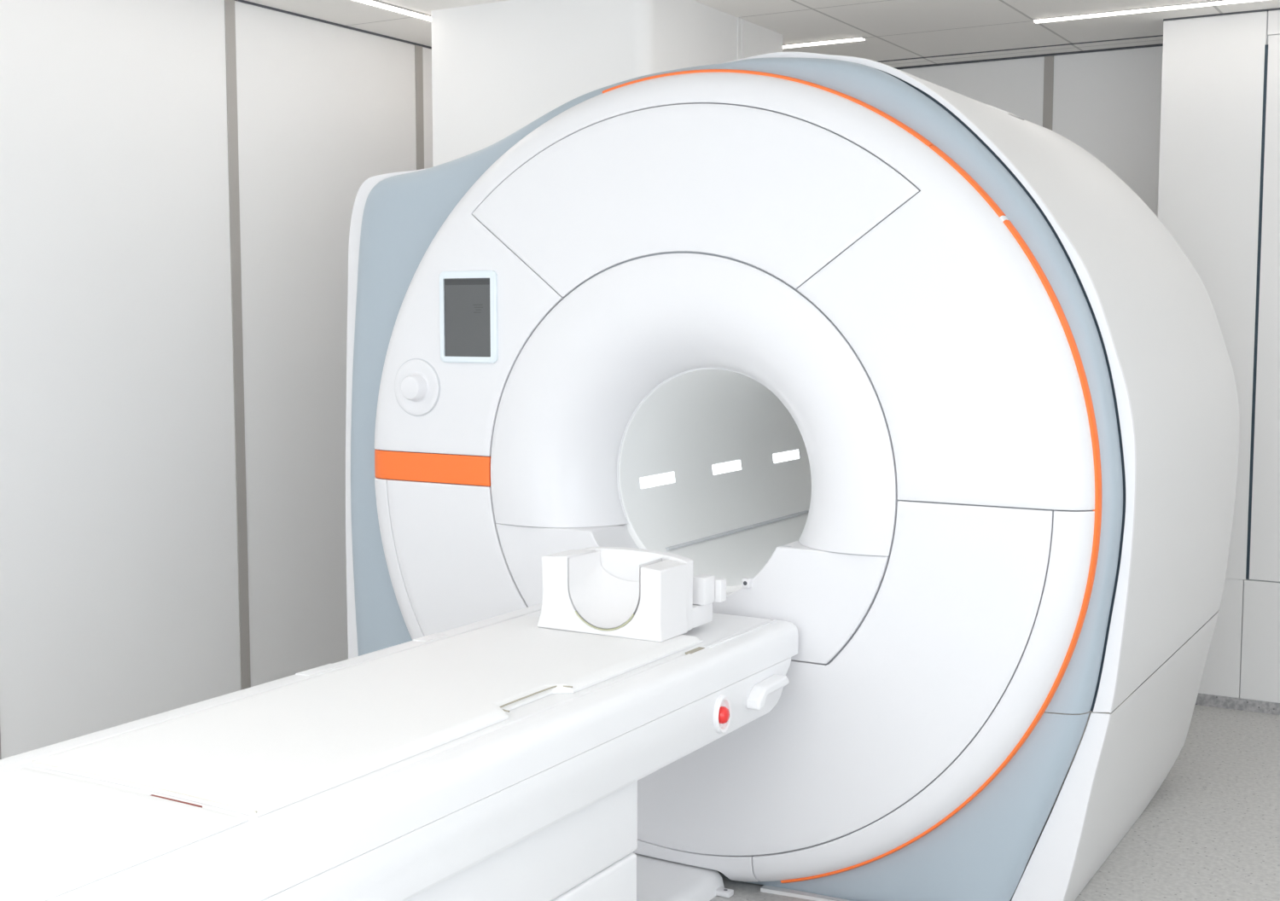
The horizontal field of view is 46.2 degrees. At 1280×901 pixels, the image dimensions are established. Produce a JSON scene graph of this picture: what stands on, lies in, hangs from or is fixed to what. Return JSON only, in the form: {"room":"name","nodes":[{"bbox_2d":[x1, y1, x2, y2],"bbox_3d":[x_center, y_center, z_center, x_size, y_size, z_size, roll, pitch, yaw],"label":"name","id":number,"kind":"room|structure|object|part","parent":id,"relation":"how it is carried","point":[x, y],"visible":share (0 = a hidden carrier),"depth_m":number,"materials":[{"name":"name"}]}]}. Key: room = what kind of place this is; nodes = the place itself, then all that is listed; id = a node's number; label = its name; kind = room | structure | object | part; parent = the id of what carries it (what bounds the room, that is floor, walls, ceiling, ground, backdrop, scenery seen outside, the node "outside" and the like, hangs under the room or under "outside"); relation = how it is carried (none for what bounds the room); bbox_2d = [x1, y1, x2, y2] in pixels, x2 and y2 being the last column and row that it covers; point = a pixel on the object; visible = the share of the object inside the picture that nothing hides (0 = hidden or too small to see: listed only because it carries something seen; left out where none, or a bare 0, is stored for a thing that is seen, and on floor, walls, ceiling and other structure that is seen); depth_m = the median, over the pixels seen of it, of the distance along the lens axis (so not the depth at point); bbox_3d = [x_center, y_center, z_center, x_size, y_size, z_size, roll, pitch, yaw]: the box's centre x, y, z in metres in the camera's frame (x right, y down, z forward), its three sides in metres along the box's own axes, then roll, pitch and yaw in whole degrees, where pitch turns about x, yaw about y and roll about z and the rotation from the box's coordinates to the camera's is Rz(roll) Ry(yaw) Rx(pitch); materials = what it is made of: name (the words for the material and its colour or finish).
{"room":"radiology room","nodes":[
{"label":"radiology room","id":0,"kind":"room"},
{"bbox_2d":[0,0,432,759],"bbox_3d":[-2.227,-0.153,3.650,0.100,2.440,8.100,3,6,30],"label":"wall","id":1,"kind":"structure","parent":0,"point":[119,602],"depth_m":4.77,"materials":[{"name":"white paint"}]},
{"bbox_2d":[0,733,1,759],"bbox_3d":[-1.847,-0.224,4.189,0.004,2.386,0.043,3,6,30],"label":"trim","id":2,"kind":"structure","parent":1,"relation":"attached to","point":[0,733],"depth_m":4.30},
{"bbox_2d":[224,0,250,690],"bbox_3d":[-1.349,-0.298,5.030,0.004,2.386,0.043,3,6,30],"label":"trim","id":3,"kind":"structure","parent":1,"relation":"attached to","point":[229,14],"depth_m":5.02,"materials":[{"name":"grey metal"}]},
{"bbox_2d":[234,0,431,49],"bbox_3d":[-2.182,-1.363,3.517,0.006,0.007,8.100,3,6,30],"label":"trim","id":4,"kind":"structure","parent":1,"relation":"attached to","point":[241,1],"depth_m":5.33,"materials":[{"name":"grey metal"}]},
{"bbox_2d":[414,45,424,169],"bbox_3d":[-0.852,-0.372,5.872,0.004,2.386,0.043,3,6,30],"label":"trim","id":5,"kind":"structure","parent":1,"relation":"attached to","point":[418,49],"depth_m":5.79,"materials":[{"name":"grey metal"}]},
{"bbox_2d":[430,0,782,166],"bbox_3d":[-0.094,-1.250,5.390,0.862,0.559,1.018,3,6,30],"label":"wall","id":6,"kind":"structure","parent":0,"point":[498,67],"depth_m":4.98,"materials":[{"name":"white paint"}]},
{"bbox_2d":[737,17,744,59],"bbox_3d":[0.353,-1.252,5.298,0.006,0.539,0.045,3,6,30],"label":"trim","id":7,"kind":"structure","parent":6,"relation":"attached to","point":[738,18],"depth_m":5.27,"materials":[{"name":"grey metal"}]},
{"bbox_2d":[244,0,1279,61],"bbox_3d":[0.219,-1.292,2.102,5.780,0.100,8.300,3,6,30],"label":"ceiling","id":8,"kind":"structure","parent":0,"point":[893,29],"depth_m":5.27,"materials":[{"name":"tile"}]},
{"bbox_2d":[354,0,430,21],"bbox_3d":[-1.720,-1.368,3.593,0.040,0.008,5.512,3,6,30],"label":"recessed light","id":9,"kind":"object","parent":8,"relation":"in","point":[374,2],"visible":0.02,"depth_m":5.08,"materials":[{"name":"white plastic"}]},
{"bbox_2d":[782,36,866,48],"bbox_3d":[0.495,-1.565,5.833,0.810,0.008,0.040,3,6,30],"label":"recessed light","id":10,"kind":"object","parent":8,"relation":"in","point":[858,38],"visible":0.41,"depth_m":5.70,"materials":[{"name":"white plastic"}]},
{"bbox_2d":[1031,0,1263,23],"bbox_3d":[2.605,-1.456,4.594,2.816,0.008,0.040,3,6,30],"label":"recessed light","id":11,"kind":"object","parent":8,"relation":"in","point":[1218,2],"visible":1,"depth_m":5.11,"materials":[{"name":"white plastic"}]},
{"bbox_2d":[709,660,1279,900],"bbox_3d":[0.219,1.238,2.325,5.780,0.100,8.300,3,6,30],"label":"floor","id":12,"kind":"structure","parent":0,"point":[1210,831],"depth_m":4.07,"materials":[{"name":"plastic"}]},
{"bbox_2d":[0,603,798,900],"bbox_3d":[-0.577,0.823,2.495,0.694,0.696,2.746,3,6,30],"label":"table","id":13,"kind":"object","parent":12,"relation":"on","point":[539,803],"visible":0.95,"depth_m":2.54,"materials":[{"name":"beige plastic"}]},
{"bbox_2d":[0,768,248,900],"bbox_3d":[-0.980,0.533,1.800,0.473,0.008,0.928,3,6,30],"label":"pad","id":14,"kind":"object","parent":13,"relation":"on","point":[60,834],"visible":1,"depth_m":2.02,"materials":[{"name":"white plastic"}]},
{"bbox_2d":[151,794,202,808],"bbox_3d":[-0.668,0.505,2.154,0.102,0.003,0.008,3,6,30],"label":"strap","id":15,"kind":"object","parent":13,"relation":"on","point":[176,800],"visible":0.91,"depth_m":2.15,"materials":[{"name":"red"}]},
{"bbox_3d":[-0.636,0.435,2.970,0.033,0.002,0.100,3,6,30],"label":"slot plate","id":16,"kind":"part","parent":13,"relation":"part of","materials":[{"name":"white plastic"}]},
{"bbox_2d":[32,616,703,817],"bbox_3d":[-0.404,0.444,2.774,0.473,0.015,1.322,3,6,30],"label":"pad","id":17,"kind":"object","parent":13,"relation":"on","point":[257,755],"visible":0.96,"depth_m":2.55,"materials":[{"name":"white plastic"}]},
{"bbox_2d":[536,546,726,642],"bbox_3d":[-0.017,0.303,3.329,0.335,0.169,0.266,3,6,30],"label":"cradle","id":18,"kind":"object","parent":17,"relation":"on","point":[632,593],"visible":1,"depth_m":3.27,"materials":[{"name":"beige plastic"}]},
{"bbox_2d":[568,551,662,628],"bbox_3d":[-0.049,0.305,3.265,0.178,0.146,0.115,3,6,30],"label":"cushion","id":19,"kind":"object","parent":18,"relation":"on","point":[607,590],"depth_m":3.30,"materials":[{"name":"white plastic"}]},
{"bbox_3d":[-0.458,0.408,3.270,0.033,0.002,0.080,3,6,30],"label":"slot plate","id":20,"kind":"part","parent":13,"relation":"part of","materials":[{"name":"white plastic"}]},
{"bbox_3d":[-0.134,1.066,3.437,0.370,0.047,0.716,3,6,30],"label":"foot plate","id":21,"kind":"part","parent":13,"relation":"part of","materials":[{"name":"white plastic"}]},
{"bbox_3d":[0.230,0.404,3.312,0.007,0.005,0.330,3,6,30],"label":"edge rail","id":22,"kind":"part","parent":13,"relation":"part of","materials":[{"name":"white plastic"}]},
{"bbox_2d":[345,52,1239,900],"bbox_3d":[0.420,0.005,4.288,2.211,2.013,1.592,3,6,30],"label":"scanner","id":23,"kind":"object","parent":12,"relation":"on","point":[897,362],"visible":0.84,"depth_m":3.48,"materials":[{"name":"white plastic"}]},
{"bbox_3d":[-0.600,-0.166,3.969,0.080,0.080,0.032,3,6,30],"label":"knob","id":24,"kind":"part","parent":23,"relation":"part of","materials":[{"name":"white plastic"}]},
{"bbox_3d":[-0.593,-0.167,3.980,0.149,0.149,0.007,3,6,30],"label":"dish","id":25,"kind":"part","parent":23,"relation":"part of","materials":[{"name":"white plastic"}]},
{"bbox_2d":[640,471,674,488],"bbox_3d":[0.049,0.080,4.045,0.004,0.028,0.185,3,6,30],"label":"light","id":26,"kind":"object","parent":23,"relation":"attached to","point":[648,480],"depth_m":4.04,"materials":[{"name":"white plastic"}]},
{"bbox_3d":[0.089,-0.591,3.551,1.201,0.448,0.014,3,6,30],"label":"panel","id":27,"kind":"part","parent":23,"relation":"part of","materials":[{"name":"white plastic"}]},
{"bbox_2d":[712,459,741,474],"bbox_3d":[0.256,0.049,4.395,0.004,0.028,0.180,3,6,30],"label":"light","id":28,"kind":"object","parent":23,"relation":"attached to","point":[719,467],"depth_m":4.39,"materials":[{"name":"white plastic"}]},
{"bbox_3d":[0.388,0.210,4.451,0.012,0.007,1.245,3,6,30],"label":"rail","id":29,"kind":"part","parent":23,"relation":"part of","materials":[{"name":"grey plastic"}]},
{"bbox_2d":[773,449,799,463],"bbox_3d":[0.464,0.018,4.747,0.004,0.028,0.191,3,6,30],"label":"light","id":30,"kind":"object","parent":23,"relation":"attached to","point":[779,456],"depth_m":4.75,"materials":[{"name":"white plastic"}]},
{"bbox_3d":[0.976,-0.946,4.161,0.143,0.053,0.150,3,6,30],"label":"access lid","id":31,"kind":"part","parent":23,"relation":"part of","materials":[{"name":"white plastic"}]},
{"bbox_2d":[898,46,1163,217],"bbox_3d":[2.301,-0.337,5.732,5.580,2.440,0.100,3,6,30],"label":"wall","id":32,"kind":"structure","parent":0,"point":[1107,103],"depth_m":5.89,"materials":[{"name":"white paint"}]},
{"bbox_2d":[877,34,1163,62],"bbox_3d":[0.901,-1.601,6.204,2.558,0.003,0.008,3,6,30],"label":"trim","id":33,"kind":"structure","parent":32,"relation":"attached to","point":[1159,35],"depth_m":5.85,"materials":[{"name":"grey"}]},
{"bbox_2d":[894,43,1163,69],"bbox_3d":[0.978,-1.609,6.342,2.570,0.012,0.006,3,6,30],"label":"trim","id":34,"kind":"structure","parent":32,"relation":"attached to","point":[1159,44],"depth_m":5.99,"materials":[{"name":"grey metal"}]},
{"bbox_2d":[1042,55,1053,130],"bbox_3d":[1.628,-0.385,6.066,0.038,2.378,0.004,3,6,30],"label":"trim","id":35,"kind":"structure","parent":32,"relation":"attached to","point":[1049,61],"depth_m":5.97,"materials":[{"name":"grey metal"}]},
{"bbox_2d":[1157,10,1279,703],"bbox_3d":[3.267,-0.258,4.842,3.008,2.440,0.458,3,6,30],"label":"wall","id":36,"kind":"structure","parent":0,"point":[1267,11],"depth_m":5.30,"materials":[{"name":"grey paint"}]},
{"bbox_2d":[1163,7,1279,21],"bbox_3d":[3.146,-1.453,4.532,3.010,0.006,0.013,3,6,30],"label":"trim","id":37,"kind":"structure","parent":36,"relation":"attached to","point":[1277,8],"depth_m":5.19,"materials":[{"name":"grey"}]},
{"bbox_2d":[1195,692,1279,715],"bbox_3d":[3.141,0.955,4.739,3.014,0.042,0.006,3,6,30],"label":"baseboard","id":38,"kind":"structure","parent":36,"relation":"attached to","point":[1248,705],"depth_m":5.33,"materials":[{"name":"grey stone"}]},
{"bbox_2d":[1245,44,1268,579],"bbox_3d":[2.145,-0.467,5.210,0.011,1.850,0.006,3,6,30],"label":"trim","id":39,"kind":"structure","parent":36,"relation":"attached to","point":[1265,45],"depth_m":5.21,"materials":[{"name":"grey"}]},
{"bbox_2d":[1249,34,1279,581],"bbox_3d":[2.618,-0.456,4.914,1.107,1.880,0.045,3,6,30],"label":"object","id":40,"kind":"structure","parent":36,"relation":"attached to","point":[1265,539],"depth_m":5.20,"materials":[{"name":"grey paint"}]}
]}

